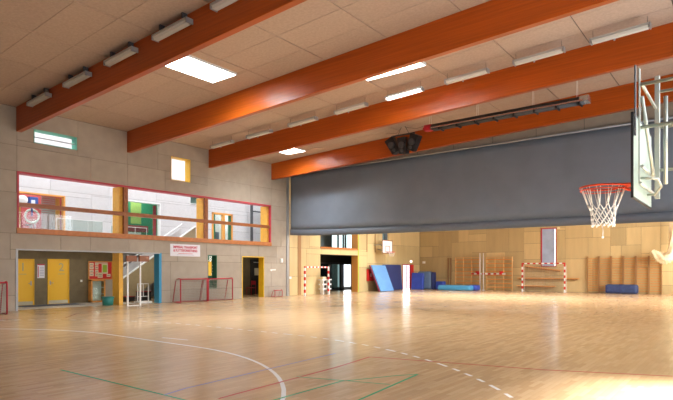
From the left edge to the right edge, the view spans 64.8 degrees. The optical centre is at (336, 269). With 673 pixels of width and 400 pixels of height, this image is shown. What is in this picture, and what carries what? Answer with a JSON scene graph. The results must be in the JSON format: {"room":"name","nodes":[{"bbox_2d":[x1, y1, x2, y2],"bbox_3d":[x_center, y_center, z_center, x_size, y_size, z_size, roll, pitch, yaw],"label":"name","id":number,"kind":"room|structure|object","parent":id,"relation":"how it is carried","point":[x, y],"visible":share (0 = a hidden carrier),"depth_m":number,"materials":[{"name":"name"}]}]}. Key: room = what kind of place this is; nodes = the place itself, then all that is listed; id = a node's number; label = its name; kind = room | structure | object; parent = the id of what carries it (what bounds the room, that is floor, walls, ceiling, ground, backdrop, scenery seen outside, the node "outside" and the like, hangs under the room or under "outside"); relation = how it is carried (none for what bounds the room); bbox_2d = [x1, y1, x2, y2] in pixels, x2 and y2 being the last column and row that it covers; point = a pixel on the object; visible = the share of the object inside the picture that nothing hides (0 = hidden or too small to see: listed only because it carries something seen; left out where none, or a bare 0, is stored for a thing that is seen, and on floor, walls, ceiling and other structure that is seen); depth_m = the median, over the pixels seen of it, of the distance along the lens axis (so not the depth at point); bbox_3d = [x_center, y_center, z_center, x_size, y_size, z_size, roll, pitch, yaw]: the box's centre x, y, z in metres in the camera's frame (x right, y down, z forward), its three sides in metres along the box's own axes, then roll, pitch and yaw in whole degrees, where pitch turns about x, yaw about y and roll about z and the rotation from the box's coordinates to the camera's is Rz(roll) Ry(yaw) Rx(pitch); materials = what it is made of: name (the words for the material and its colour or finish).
{"room":"sports hall","nodes":[
{"label":"sports hall","id":0,"kind":"room"},
{"bbox_2d":[18,250,112,304],"bbox_3d":[-14.703,0.240,23.082,0.150,2.720,10.400,0,0,38],"label":"wall","id":1,"kind":"structure","parent":0,"point":[78,261],"depth_m":25.48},
{"bbox_2d":[18,259,33,305],"bbox_3d":[-14.082,0.550,23.758,0.122,2.100,0.990,0,0,38],"label":"door","id":2,"kind":"structure","parent":1,"relation":"in","point":[25,266],"depth_m":23.87,"materials":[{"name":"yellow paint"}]},
{"bbox_2d":[37,264,44,277],"bbox_3d":[-13.590,0.050,24.370,0.013,0.640,0.320,0,0,38],"label":"notice sheet","id":3,"kind":"object","parent":1,"relation":"attached to","point":[40,267],"visible":1,"depth_m":24.37,"materials":[{"name":"white"}]},
{"bbox_2d":[47,259,68,303],"bbox_3d":[-13.118,0.540,24.998,0.122,2.120,0.990,0,0,38],"label":"door","id":4,"kind":"structure","parent":1,"relation":"in","point":[57,269],"depth_m":24.97,"materials":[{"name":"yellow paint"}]},
{"bbox_2d":[88,261,111,279],"bbox_3d":[-11.838,0.020,26.581,0.060,0.920,1.240,0,0,38],"label":"notice board","id":5,"kind":"object","parent":1,"relation":"attached to","point":[97,270],"visible":1,"depth_m":26.53,"materials":[{"name":"red"}]},
{"bbox_2d":[19,193,156,235],"bbox_3d":[-14.063,-3.100,30.627,2.200,3.500,10.800,0,0,38],"label":"wall","id":6,"kind":"structure","parent":0,"point":[38,224],"depth_m":29.89,"materials":[{"name":"red"}]},
{"bbox_2d":[55,198,59,229],"bbox_3d":[-14.752,-2.850,28.022,0.030,1.900,0.220,0,0,38],"label":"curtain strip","id":7,"kind":"object","parent":6,"relation":"attached to","point":[57,200],"visible":0.64,"depth_m":28.01,"materials":[{"name":"orange"}]},
{"bbox_2d":[131,202,140,223],"bbox_3d":[-12.597,-3.600,33.288,0.050,1.400,0.700,0,0,38],"label":"board","id":8,"kind":"object","parent":6,"relation":"attached to","point":[135,207],"visible":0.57,"depth_m":33.24,"materials":[{"name":"green"}]},
{"bbox_2d":[128,225,147,232],"bbox_3d":[-12.627,-2.600,33.248,0.050,0.400,1.800,0,0,38],"label":"board","id":9,"kind":"object","parent":6,"relation":"attached to","point":[142,228],"visible":0.64,"depth_m":33.34,"materials":[{"name":"red"}]},
{"bbox_3d":[-15.584,-1.880,27.123,0.060,0.960,0.060,0,0,38],"label":"stand","id":10,"kind":"object","parent":6,"relation":"on","visible":0},
{"bbox_2d":[24,209,39,223],"bbox_3d":[-15.584,-2.750,27.123,0.110,0.770,0.770,0,0,38],"label":"hoop","id":11,"kind":"object","parent":10,"relation":"on","point":[28,210],"visible":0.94,"depth_m":27.07,"materials":[{"name":"white paint"}]},
{"bbox_2d":[19,132,261,296],"bbox_3d":[-11.695,-3.200,31.637,0.300,9.600,27.600,0,0,38],"label":"wall","id":12,"kind":"structure","parent":0,"point":[78,195],"depth_m":30.03,"materials":[{"name":"white"}]},
{"bbox_2d":[27,197,37,215],"bbox_3d":[-15.234,-3.175,26.579,0.320,0.950,0.430,0,0,38],"label":"machine","id":13,"kind":"object","parent":12,"relation":"attached to","point":[34,200],"visible":0.53,"depth_m":26.50,"materials":[{"name":"blue"}]},
{"bbox_2d":[19,191,64,229],"bbox_3d":[-15.173,-2.875,27.089,0.290,2.050,2.450,0,0,38],"label":"window","id":14,"kind":"structure","parent":12,"relation":"in","point":[21,192],"depth_m":27.93,"materials":[{"name":"orange"}]},
{"bbox_2d":[41,196,54,229],"bbox_3d":[-15.029,-2.877,27.642,0.020,1.855,0.700,0,0,38],"label":"blind","id":15,"kind":"object","parent":14,"relation":"attached to","point":[50,222],"visible":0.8,"depth_m":27.68,"materials":[{"name":"grey"}]},
{"bbox_2d":[112,198,160,235],"bbox_3d":[-11.859,-3.050,31.353,0.290,2.060,3.150,0,0,38],"label":"window","id":16,"kind":"structure","parent":12,"relation":"in","point":[157,204],"depth_m":32.47,"materials":[{"name":"white paint"}]},
{"bbox_2d":[212,212,232,239],"bbox_3d":[-7.892,-2.675,36.407,0.250,2.450,1.800,0,0,38],"label":"door","id":17,"kind":"structure","parent":12,"relation":"in","point":[230,216],"depth_m":36.45,"materials":[{"name":"orange"}]},
{"bbox_2d":[0,103,419,311],"bbox_3d":[-6.361,-2.550,28.820,0.420,8.300,43.700,0,0,38],"label":"wall","id":18,"kind":"structure","parent":0,"point":[101,154],"depth_m":26.04,"materials":[{"name":"beige concrete"}]},
{"bbox_2d":[34,129,76,149],"bbox_3d":[-11.705,-5.355,21.942,0.425,0.550,1.720,0,0,38],"label":"window","id":19,"kind":"structure","parent":18,"relation":"in","point":[74,139],"depth_m":22.04,"materials":[{"name":"teal"}]},
{"bbox_2d":[16,249,159,310],"bbox_3d":[-10.671,0.385,23.266,0.432,2.430,6.400,0,0,38],"label":"trim","id":20,"kind":"structure","parent":18,"relation":"attached to","point":[16,249],"depth_m":21.40,"materials":[{"name":"grey metal"}]},
{"bbox_2d":[16,171,271,245],"bbox_3d":[-8.327,-2.645,26.251,0.470,2.430,13.950,0,0,38],"label":"window","id":21,"kind":"structure","parent":18,"relation":"in","point":[125,213],"depth_m":24.33,"materials":[{"name":"red"}]},
{"bbox_2d":[154,253,161,302],"bbox_3d":[-8.701,0.390,25.801,0.430,2.420,0.140,0,0,38],"label":"trim","id":22,"kind":"structure","parent":18,"relation":"attached to","point":[157,257],"depth_m":25.72,"materials":[{"name":"blue"}]},
{"bbox_2d":[171,156,189,182],"bbox_3d":[-7.976,-5.040,26.738,0.425,1.160,1.150,0,0,38],"label":"window","id":23,"kind":"structure","parent":18,"relation":"in","point":[187,162],"depth_m":27.08,"materials":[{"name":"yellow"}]},
{"bbox_2d":[170,244,199,256],"bbox_3d":[-7.639,-0.990,26.812,0.024,0.600,1.800,0,0,38],"label":"wall sign","id":24,"kind":"object","parent":18,"relation":"attached to","point":[175,249],"visible":1,"depth_m":26.75,"materials":[{"name":"white"}]},
{"bbox_2d":[208,255,216,288],"bbox_3d":[-6.758,0.105,28.305,0.425,1.790,0.600,0,0,38],"label":"window","id":25,"kind":"structure","parent":18,"relation":"in","point":[212,259],"depth_m":28.45,"materials":[{"name":"green paint"}]},
{"bbox_2d":[242,256,263,297],"bbox_3d":[-4.952,0.410,30.625,0.430,2.380,1.720,0,0,38],"label":"door frame","id":26,"kind":"structure","parent":18,"relation":"in","point":[261,259],"depth_m":31.20,"materials":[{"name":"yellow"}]},
{"bbox_2d":[286,177,288,295],"bbox_3d":[-3.023,-2.350,32.723,0.060,7.900,0.160,0,0,38],"label":"rail","id":27,"kind":"object","parent":18,"relation":"attached to","point":[287,178],"visible":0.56,"depth_m":32.68,"materials":[{"name":"grey metal"}]},
{"bbox_2d":[298,235,300,294],"bbox_3d":[-2.348,-1.400,33.617,0.030,6.000,0.300,0,0,38],"label":"trim","id":28,"kind":"structure","parent":18,"relation":"attached to","point":[299,236],"depth_m":33.59,"materials":[{"name":"brown wood"}]},
{"bbox_2d":[352,234,357,291],"bbox_3d":[1.338,-1.100,38.839,0.560,5.400,0.030,0,0,38],"label":"trim","id":29,"kind":"structure","parent":18,"relation":"attached to","point":[354,237],"depth_m":38.78,"materials":[{"name":"orange"}]},
{"bbox_2d":[377,240,393,256],"bbox_3d":[3.751,-1.629,40.212,1.537,1.262,1.440,0,0,38],"label":"wall basket","id":30,"kind":"object","parent":18,"relation":"attached to","point":[387,245],"visible":1,"depth_m":40.13,"materials":[{"name":"white paint"}]},
{"bbox_2d":[402,264,413,288],"bbox_3d":[5.972,0.560,44.343,0.120,2.080,1.750,0,0,38],"label":"door","id":31,"kind":"structure","parent":18,"relation":"in","point":[411,267],"depth_m":44.65,"materials":[{"name":"white"}]},
{"bbox_2d":[358,102,672,163],"bbox_3d":[6.646,-6.525,25.739,23.900,1.650,0.100,0,0,38],"label":"trim","id":32,"kind":"structure","parent":18,"relation":"attached to","point":[622,117],"depth_m":23.09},
{"bbox_2d":[215,215,227,239],"bbox_3d":[-8.877,-3.100,37.299,2.200,3.500,3.300,0,0,38],"label":"wall","id":33,"kind":"structure","parent":0,"point":[217,217],"depth_m":39.06,"materials":[{"name":"grey"}]},
{"bbox_2d":[243,257,258,294],"bbox_3d":[-4.996,0.240,33.427,3.080,2.720,7.150,0,0,38],"label":"wall","id":34,"kind":"structure","parent":0,"point":[246,260],"depth_m":34.57,"materials":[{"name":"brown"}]},
{"bbox_2d":[250,259,258,293],"bbox_3d":[-5.264,0.450,35.250,0.100,2.300,1.200,0,0,38],"label":"door","id":35,"kind":"structure","parent":34,"relation":"in","point":[253,265],"depth_m":34.98,"materials":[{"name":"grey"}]},
{"bbox_2d":[320,235,351,262],"bbox_3d":[-1.035,-1.550,41.114,0.100,6.300,9.550,0,0,38],"label":"wall","id":36,"kind":"structure","parent":0,"point":[325,240],"depth_m":41.66,"materials":[{"name":"grey"}]},
{"bbox_2d":[320,262,351,290],"bbox_3d":[-0.029,0.500,42.327,0.120,2.200,4.400,0,0,38],"label":"door","id":37,"kind":"structure","parent":36,"relation":"in","point":[336,270],"depth_m":42.24,"materials":[{"name":"grey metal"}]},
{"bbox_2d":[0,287,672,399],"bbox_3d":[0.358,1.697,23.597,31.800,0.206,44.300,0,0,38],"label":"floor","id":38,"kind":"structure","parent":0,"point":[404,344],"depth_m":10.80,"materials":[{"name":"brown"}]},
{"bbox_2d":[0,281,7,313],"bbox_3d":[-12.495,0.991,18.478,0.671,1.200,1.660,0,0,38],"label":"goal","id":39,"kind":"object","parent":38,"relation":"on","point":[3,305],"visible":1,"depth_m":18.98,"materials":[{"name":"red"}]},
{"bbox_2d":[18,303,80,306],"bbox_3d":[-12.908,1.588,23.967,1.100,0.012,2.600,0,0,38],"label":"door mat","id":40,"kind":"object","parent":38,"relation":"on","point":[66,303],"visible":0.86,"depth_m":23.62,"materials":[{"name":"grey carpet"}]},
{"bbox_2d":[88,280,105,302],"bbox_3d":[-11.875,1.040,26.273,0.300,1.120,0.730,0,0,38],"label":"display cabinet","id":41,"kind":"object","parent":38,"relation":"on","point":[96,288],"visible":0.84,"depth_m":26.35,"materials":[{"name":"orange wood"}]},
{"bbox_2d":[101,296,113,305],"bbox_3d":[-10.374,1.405,24.049,0.570,0.390,0.570,0,0,38],"label":"waste bin","id":42,"kind":"object","parent":38,"relation":"on","point":[107,300],"visible":0.99,"depth_m":23.86,"materials":[{"name":"teal plastic"}]},
{"bbox_2d":[106,279,112,295],"bbox_3d":[-11.448,1.040,26.822,0.100,1.120,0.560,0,0,38],"label":"wall","id":43,"kind":"structure","parent":38,"relation":"on","point":[109,283],"depth_m":26.74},
{"bbox_2d":[113,187,122,304],"bbox_3d":[-10.083,-1.100,24.431,0.570,5.400,0.200,0,0,38],"label":"column","id":44,"kind":"structure","parent":38,"relation":"on","point":[117,191],"depth_m":24.27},
{"bbox_2d":[126,255,148,305],"bbox_3d":[-8.944,0.460,23.836,0.240,2.280,1.020,0,0,38],"label":"stand","id":45,"kind":"object","parent":38,"relation":"on","point":[128,258],"visible":0.98,"depth_m":23.79,"materials":[{"name":"white paint"}]},
{"bbox_2d":[134,283,151,302],"bbox_3d":[-9.429,1.125,25.835,0.500,0.950,0.680,0,0,38],"label":"trolley","id":46,"kind":"object","parent":38,"relation":"on","point":[137,301],"visible":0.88,"depth_m":25.79,"materials":[{"name":"metal"}]},
{"bbox_2d":[136,291,151,300],"bbox_3d":[-10.216,1.360,28.081,0.640,0.480,0.540,0,0,38],"label":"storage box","id":47,"kind":"object","parent":38,"relation":"on","point":[145,292],"visible":0.64,"depth_m":27.88,"materials":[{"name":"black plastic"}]},
{"bbox_2d":[123,224,195,295],"bbox_3d":[-10.395,-0.621,29.961,1.510,4.447,4.888,0,0,38],"label":"staircase","id":48,"kind":"structure","parent":38,"relation":"on","point":[147,268],"depth_m":28.92,"materials":[{"name":"grey"}]},
{"bbox_2d":[173,278,207,302],"bbox_3d":[-7.296,0.991,26.469,0.671,1.200,1.660,0,0,38],"label":"goal","id":49,"kind":"object","parent":38,"relation":"on","point":[179,290],"visible":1,"depth_m":26.47,"materials":[{"name":"red"}]},
{"bbox_2d":[200,277,232,300],"bbox_3d":[-6.271,0.991,27.788,0.671,1.200,1.660,0,0,38],"label":"goal","id":50,"kind":"object","parent":38,"relation":"on","point":[209,279],"visible":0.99,"depth_m":27.90,"materials":[{"name":"red"}]},
{"bbox_2d":[304,266,328,295],"bbox_3d":[-1.242,0.688,33.789,0.091,1.825,2.840,0,0,31],"label":"goal","id":51,"kind":"object","parent":38,"relation":"on","point":[305,267],"visible":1,"depth_m":33.36,"materials":[{"name":"red"}]},
{"bbox_2d":[318,277,331,293],"bbox_3d":[-0.763,1.025,35.108,0.360,1.150,1.000,0,0,38],"label":"rack","id":52,"kind":"object","parent":38,"relation":"on","point":[321,279],"visible":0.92,"depth_m":34.87,"materials":[{"name":"white paint"}]},
{"bbox_2d":[369,265,393,290],"bbox_3d":[3.389,0.605,39.829,0.983,1.930,1.950,0,0,38],"label":"mat","id":53,"kind":"object","parent":38,"relation":"on","point":[382,280],"visible":1,"depth_m":39.61,"materials":[{"name":"blue"}]},
{"bbox_2d":[385,265,401,289],"bbox_3d":[4.429,0.582,41.902,0.335,2.005,2.500,0,0,38],"label":"mat","id":54,"kind":"object","parent":38,"relation":"on","point":[394,271],"visible":0.7,"depth_m":42.06,"materials":[{"name":"blue plastic"}]},
{"bbox_2d":[411,273,423,288],"bbox_3d":[6.733,0.911,43.897,1.071,1.378,0.284,0,0,32],"label":"mat","id":55,"kind":"object","parent":38,"relation":"on","point":[417,278],"visible":0.9,"depth_m":43.76,"materials":[{"name":"blue plastic"}]},
{"bbox_2d":[418,271,430,288],"bbox_3d":[7.402,0.860,44.309,1.200,1.480,0.450,0,0,38],"label":"mat","id":56,"kind":"object","parent":38,"relation":"on","point":[427,274],"visible":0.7,"depth_m":43.94,"materials":[{"name":"blue plastic"}]},
{"bbox_2d":[431,272,435,288],"bbox_3d":[8.070,0.890,44.011,0.160,1.420,0.600,0,0,38],"label":"mat","id":57,"kind":"object","parent":38,"relation":"on","point":[433,274],"visible":0.91,"depth_m":43.82,"materials":[{"name":"blue plastic"}]},
{"bbox_2d":[438,285,479,290],"bbox_3d":[9.672,1.390,41.974,3.050,0.420,1.350,0,0,38],"label":"mat","id":58,"kind":"object","parent":38,"relation":"on","point":[440,287],"visible":0.98,"depth_m":41.28,"materials":[{"name":"blue"}]},
{"bbox_2d":[522,263,566,292],"bbox_3d":[15.199,0.537,38.828,3.090,2.125,0.557,0,0,38],"label":"goal","id":59,"kind":"object","parent":38,"relation":"on","point":[564,268],"visible":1,"depth_m":38.40,"materials":[{"name":"red"}]},
{"bbox_2d":[605,284,638,293],"bbox_3d":[19.323,1.285,35.897,1.950,0.630,0.612,0,0,38],"label":"rolled mat","id":60,"kind":"object","parent":38,"relation":"on","point":[609,288],"visible":0.98,"depth_m":35.67,"materials":[{"name":"blue plastic"}]},
{"bbox_2d":[0,0,672,163],"bbox_3d":[3.180,-6.947,21.403,24.650,1.196,44.300,0,0,38],"label":"ceiling","id":61,"kind":"structure","parent":0,"point":[43,42],"depth_m":16.49,"materials":[{"name":"brown wood"}]},
{"bbox_2d":[26,88,51,106],"bbox_3d":[-10.728,-6.244,19.112,1.564,0.416,0.230,0,0,38],"label":"ceiling lamp","id":62,"kind":"object","parent":61,"relation":"attached to","point":[42,97],"visible":1,"depth_m":18.98,"materials":[{"name":"grey"}]},
{"bbox_2d":[28,95,49,106],"bbox_3d":[-10.730,-6.100,19.108,1.440,0.070,0.200,-3,-2,38],"label":"diffuser","id":63,"kind":"object","parent":62,"relation":"attached to","point":[40,98],"depth_m":19.06,"materials":[{"name":"white"}]},
{"bbox_2d":[62,66,91,88],"bbox_3d":[-8.518,-6.348,17.394,1.564,0.416,0.230,0,0,38],"label":"ceiling lamp","id":64,"kind":"object","parent":61,"relation":"attached to","point":[71,81],"visible":1,"depth_m":17.26,"materials":[{"name":"grey"}]},
{"bbox_2d":[63,73,89,87],"bbox_3d":[-8.520,-6.204,17.389,1.440,0.070,0.200,-3,-2,38],"label":"diffuser","id":65,"kind":"object","parent":64,"relation":"attached to","point":[80,77],"depth_m":17.31,"materials":[{"name":"white"}]},
{"bbox_2d":[103,41,137,66],"bbox_3d":[-6.426,-6.446,15.767,1.564,0.416,0.230,0,0,38],"label":"ceiling lamp","id":66,"kind":"object","parent":61,"relation":"attached to","point":[114,58],"visible":1,"depth_m":15.65,"materials":[{"name":"grey"}]},
{"bbox_2d":[105,49,134,65],"bbox_3d":[-6.428,-6.302,15.763,1.440,0.070,0.200,-3,-2,38],"label":"diffuser","id":67,"kind":"object","parent":66,"relation":"attached to","point":[125,53],"depth_m":15.70,"materials":[{"name":"white"}]},
{"bbox_2d":[16,0,306,131],"bbox_3d":[-2.971,-6.312,13.367,23.900,1.843,0.200,0,0,38],"label":"roof beam","id":68,"kind":"structure","parent":61,"relation":"attached to","point":[209,27],"depth_m":14.91,"materials":[{"name":"wood"}]},
{"bbox_2d":[151,12,192,42],"bbox_3d":[-4.412,-6.540,14.202,1.564,0.416,0.230,0,0,38],"label":"ceiling lamp","id":69,"kind":"object","parent":61,"relation":"attached to","point":[185,21],"visible":1,"depth_m":14.09,"materials":[{"name":"grey"}]},
{"bbox_2d":[153,20,190,41],"bbox_3d":[-4.414,-6.396,14.198,1.440,0.070,0.200,-3,-2,38],"label":"diffuser","id":70,"kind":"object","parent":69,"relation":"attached to","point":[179,25],"depth_m":14.13,"materials":[{"name":"white"}]},
{"bbox_2d":[165,55,236,82],"bbox_3d":[-4.491,-7.005,17.563,1.250,0.795,2.020,0,0,38],"label":"window","id":71,"kind":"structure","parent":61,"relation":"attached to","point":[191,65],"depth_m":18.11,"materials":[{"name":"glass"}]},
{"bbox_2d":[210,136,233,148],"bbox_3d":[-5.594,-6.222,25.881,1.564,0.451,0.220,0,0,38],"label":"ceiling lamp","id":72,"kind":"object","parent":61,"relation":"attached to","point":[231,141],"visible":1,"depth_m":25.78,"materials":[{"name":"grey"}]},
{"bbox_2d":[211,141,232,148],"bbox_3d":[-5.593,-6.096,25.880,1.440,0.070,0.200,-3,-2,38],"label":"diffuser","id":73,"kind":"object","parent":72,"relation":"attached to","point":[224,143],"depth_m":25.82,"materials":[{"name":"white"}]},
{"bbox_2d":[210,0,237,11],"bbox_3d":[-2.438,-6.633,12.668,1.564,0.416,0.230,0,0,38],"label":"ceiling lamp","id":74,"kind":"object","parent":61,"relation":"attached to","point":[216,5],"visible":1,"depth_m":12.91,"materials":[{"name":"grey"}]},
{"bbox_2d":[246,129,272,138],"bbox_3d":[-3.541,-6.318,24.285,1.564,0.451,0.220,0,0,38],"label":"ceiling lamp","id":75,"kind":"object","parent":61,"relation":"attached to","point":[264,132],"visible":1,"depth_m":24.19,"materials":[{"name":"grey"}]},
{"bbox_2d":[280,148,305,153],"bbox_3d":[-2.761,-6.812,28.302,1.300,0.795,1.900,0,0,38],"label":"window","id":76,"kind":"structure","parent":61,"relation":"attached to","point":[295,150],"depth_m":29.12,"materials":[{"name":"white paint"}]},
{"bbox_2d":[287,116,317,127],"bbox_3d":[-1.449,-6.416,22.658,1.564,0.451,0.220,0,0,38],"label":"ceiling lamp","id":77,"kind":"object","parent":61,"relation":"attached to","point":[314,118],"visible":1,"depth_m":22.59,"materials":[{"name":"grey"}]},
{"bbox_2d":[289,118,316,126],"bbox_3d":[-1.448,-6.291,22.658,1.440,0.070,0.200,-3,-2,38],"label":"diffuser","id":78,"kind":"object","parent":77,"relation":"attached to","point":[307,120],"depth_m":22.61,"materials":[{"name":"white"}]},
{"bbox_2d":[334,102,367,114],"bbox_3d":[0.565,-6.510,21.093,1.564,0.451,0.220,0,0,38],"label":"ceiling lamp","id":79,"kind":"object","parent":61,"relation":"attached to","point":[348,109],"visible":1,"depth_m":20.99,"materials":[{"name":"grey"}]},
{"bbox_2d":[127,0,618,152],"bbox_3d":[-0.115,-6.312,17.043,23.900,1.843,0.200,0,0,38],"label":"roof beam","id":80,"kind":"structure","parent":61,"relation":"attached to","point":[490,20],"depth_m":15.96,"materials":[{"name":"wood"}]},
{"bbox_2d":[366,62,425,80],"bbox_3d":[1.429,-7.179,17.521,2.350,0.795,2.020,0,0,38],"label":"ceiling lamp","id":81,"kind":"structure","parent":61,"relation":"attached to","point":[418,65],"depth_m":18.14,"materials":[{"name":"white paint"}]},
{"bbox_2d":[385,126,422,154],"bbox_3d":[3.098,-6.069,24.921,2.206,1.273,0.662,0,0,38],"label":"cluster","id":82,"kind":"object","parent":61,"relation":"hanging from","point":[402,145],"visible":1,"depth_m":24.64,"materials":[{"name":"black plastic"}]},
{"bbox_2d":[385,81,423,100],"bbox_3d":[2.499,-6.601,19.590,1.564,0.451,0.220,0,0,38],"label":"ceiling lamp","id":83,"kind":"object","parent":61,"relation":"attached to","point":[401,94],"visible":1,"depth_m":19.49,"materials":[{"name":"grey"}]},
{"bbox_2d":[386,88,421,100],"bbox_3d":[2.500,-6.476,19.589,1.440,0.070,0.200,-3,-2,38],"label":"diffuser","id":84,"kind":"object","parent":83,"relation":"attached to","point":[401,94],"depth_m":19.53,"materials":[{"name":"white"}]},
{"bbox_2d":[209,22,672,167],"bbox_3d":[2.742,-6.312,20.718,23.900,1.843,0.200,0,0,38],"label":"roof beam","id":85,"kind":"structure","parent":61,"relation":"attached to","point":[655,44],"depth_m":18.92,"materials":[{"name":"wood"}]},
{"bbox_2d":[444,68,489,84],"bbox_3d":[4.433,-6.691,18.086,1.564,0.451,0.220,0,0,38],"label":"ceiling lamp","id":86,"kind":"object","parent":61,"relation":"attached to","point":[483,71],"visible":1,"depth_m":18.00,"materials":[{"name":"grey"}]},
{"bbox_2d":[271,74,672,179],"bbox_3d":[5.599,-6.312,24.393,23.900,1.843,0.200,0,0,38],"label":"roof beam","id":87,"kind":"structure","parent":61,"relation":"attached to","point":[620,98],"depth_m":23.55,"materials":[{"name":"wood"}]},
{"bbox_2d":[290,116,672,235],"bbox_3d":[6.466,-4.541,25.614,23.630,5.320,0.178,0,0,38],"label":"curtain","id":88,"kind":"object","parent":61,"relation":"hanging from","point":[533,181],"visible":0.94,"depth_m":25.14,"materials":[{"name":"grey fabric"}]},
{"bbox_2d":[423,81,590,131],"bbox_3d":[6.340,-6.439,20.784,6.600,1.118,0.500,0,0,38],"label":"heater","id":89,"kind":"object","parent":61,"relation":"hanging from","point":[582,100],"visible":0.88,"depth_m":20.30,"materials":[{"name":"grey metal"}]},
{"bbox_2d":[430,94,590,127],"bbox_3d":[6.518,-6.072,20.645,6.150,0.225,0.500,0,0,38],"label":"hood","id":90,"kind":"object","parent":89,"relation":"attached to","point":[582,100],"depth_m":20.19,"materials":[{"name":"black"}]},
{"bbox_2d":[512,41,565,65],"bbox_3d":[6.328,-6.780,16.613,1.564,0.451,0.220,0,0,38],"label":"ceiling lamp","id":91,"kind":"object","parent":61,"relation":"attached to","point":[559,50],"visible":1,"depth_m":16.52,"materials":[{"name":"grey"}]},
{"bbox_2d":[514,49,562,65],"bbox_3d":[6.329,-6.655,16.612,1.440,0.070,0.200,-3,-2,38],"label":"diffuser","id":92,"kind":"object","parent":91,"relation":"attached to","point":[551,52],"depth_m":16.56,"materials":[{"name":"white"}]},
{"bbox_2d":[589,17,651,45],"bbox_3d":[8.128,-6.865,15.214,1.564,0.451,0.220,0,0,38],"label":"ceiling lamp","id":93,"kind":"object","parent":61,"relation":"attached to","point":[645,26],"visible":1,"depth_m":15.13,"materials":[{"name":"grey"}]},
{"bbox_2d":[592,25,648,44],"bbox_3d":[8.129,-6.739,15.213,1.440,0.070,0.200,-3,-2,38],"label":"diffuser","id":94,"kind":"object","parent":93,"relation":"attached to","point":[638,28],"depth_m":15.16,"materials":[{"name":"white"}]},
{"bbox_2d":[650,222,672,263],"bbox_3d":[20.896,-3.692,33.985,1.072,6.687,1.752,0,0,-25],"label":"cloth bundle","id":95,"kind":"object","parent":61,"relation":"hanging from","point":[664,258],"visible":1,"depth_m":33.60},
{"bbox_2d":[420,222,672,294],"bbox_3d":[16.702,-2.850,38.757,24.600,8.900,0.300,0,0,38],"label":"wall","id":96,"kind":"structure","parent":0,"point":[575,243],"depth_m":39.24,"materials":[{"name":"beige wood"}]},
{"bbox_2d":[455,257,480,284],"bbox_3d":[10.685,0.290,43.074,2.160,2.620,0.270,0,0,38],"label":"wall bars","id":97,"kind":"object","parent":96,"relation":"attached to","point":[471,259],"visible":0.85,"depth_m":42.96,"materials":[{"name":"brown wood"}]},
{"bbox_2d":[486,257,512,290],"bbox_3d":[12.757,0.290,41.463,2.110,2.620,0.270,0,0,38],"label":"wall bars","id":98,"kind":"object","parent":96,"relation":"attached to","point":[503,259],"visible":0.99,"depth_m":41.28,"materials":[{"name":"brown wood"}]},
{"bbox_2d":[517,278,578,280],"bbox_3d":[15.609,0.675,39.225,4.400,0.170,0.297,0,0,38],"label":"bench","id":99,"kind":"object","parent":96,"relation":"attached to","point":[573,279],"visible":0.98,"depth_m":39.07,"materials":[{"name":"orange wood"}]},
{"bbox_2d":[541,228,556,266],"bbox_3d":[15.790,-1.685,39.384,1.110,2.870,0.230,0,0,38],"label":"window","id":100,"kind":"structure","parent":96,"relation":"in","point":[547,234],"depth_m":39.37,"materials":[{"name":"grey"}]},
{"bbox_2d":[587,256,598,292],"bbox_3d":[18.084,0.325,37.354,0.739,2.550,0.180,0,0,38],"label":"wall bars","id":101,"kind":"object","parent":96,"relation":"attached to","point":[598,256],"visible":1,"depth_m":37.28,"materials":[{"name":"brown wood"}]},
{"bbox_2d":[599,256,610,292],"bbox_3d":[18.684,0.325,36.887,0.739,2.550,0.180,0,0,38],"label":"wall bars","id":102,"kind":"object","parent":96,"relation":"attached to","point":[599,256],"visible":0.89,"depth_m":36.84,"materials":[{"name":"orange wood"}]},
{"bbox_2d":[611,256,622,283],"bbox_3d":[19.284,0.325,36.421,0.739,2.550,0.180,0,0,38],"label":"wall bars","id":103,"kind":"object","parent":96,"relation":"attached to","point":[611,256],"visible":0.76,"depth_m":36.39,"materials":[{"name":"orange wood"}]},
{"bbox_2d":[623,256,635,284],"bbox_3d":[19.884,0.325,35.954,0.739,2.550,0.180,0,0,38],"label":"wall bars","id":104,"kind":"object","parent":96,"relation":"attached to","point":[623,256],"visible":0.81,"depth_m":35.90,"materials":[{"name":"orange wood"}]},
{"bbox_2d":[636,256,648,293],"bbox_3d":[20.484,0.325,35.488,0.739,2.550,0.180,0,0,38],"label":"wall bars","id":105,"kind":"object","parent":96,"relation":"attached to","point":[636,256],"visible":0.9,"depth_m":35.40,"materials":[{"name":"orange wood"}]},
{"bbox_2d":[649,256,661,293],"bbox_3d":[21.084,0.325,35.021,0.739,2.550,0.180,0,0,38],"label":"wall bars","id":106,"kind":"object","parent":96,"relation":"attached to","point":[649,256],"visible":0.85,"depth_m":35.00,"materials":[{"name":"orange wood"}]},
{"bbox_3d":[-10.786,-1.270,28.017,5.580,0.300,23.000,0,0,38],"label":"floor","id":107,"kind":"structure","parent":0,"visible":0},
{"bbox_2d":[196,198,203,237],"bbox_3d":[-7.186,-2.610,28.157,0.570,2.380,0.200,0,0,38],"label":"column","id":108,"kind":"structure","parent":107,"relation":"on","point":[200,201],"depth_m":28.09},
{"bbox_2d":[250,205,259,240],"bbox_3d":[-5.525,-4.670,38.759,0.120,6.500,1.980,0,0,38],"label":"steel post","id":109,"kind":"object","parent":107,"relation":"on","point":[251,206],"visible":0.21,"depth_m":38.00,"materials":[{"name":"grey metal"}]},
{"bbox_2d":[260,207,268,241],"bbox_3d":[-4.302,-2.610,31.868,0.570,2.380,0.200,0,0,38],"label":"column","id":110,"kind":"structure","parent":107,"relation":"on","point":[264,211],"depth_m":31.75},
{"bbox_3d":[12.885,-2.875,14.049,0.300,8.950,44.000,0,0,38],"label":"wall","id":111,"kind":"structure","parent":0,"visible":0},
{"bbox_2d":[579,65,672,237],"bbox_3d":[3.914,-1.261,5.095,2.904,1.838,1.450,0,0,38],"label":"basket","id":112,"kind":"object","parent":111,"relation":"attached to","point":[643,171],"visible":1,"depth_m":5.55,"materials":[{"name":"grey"}]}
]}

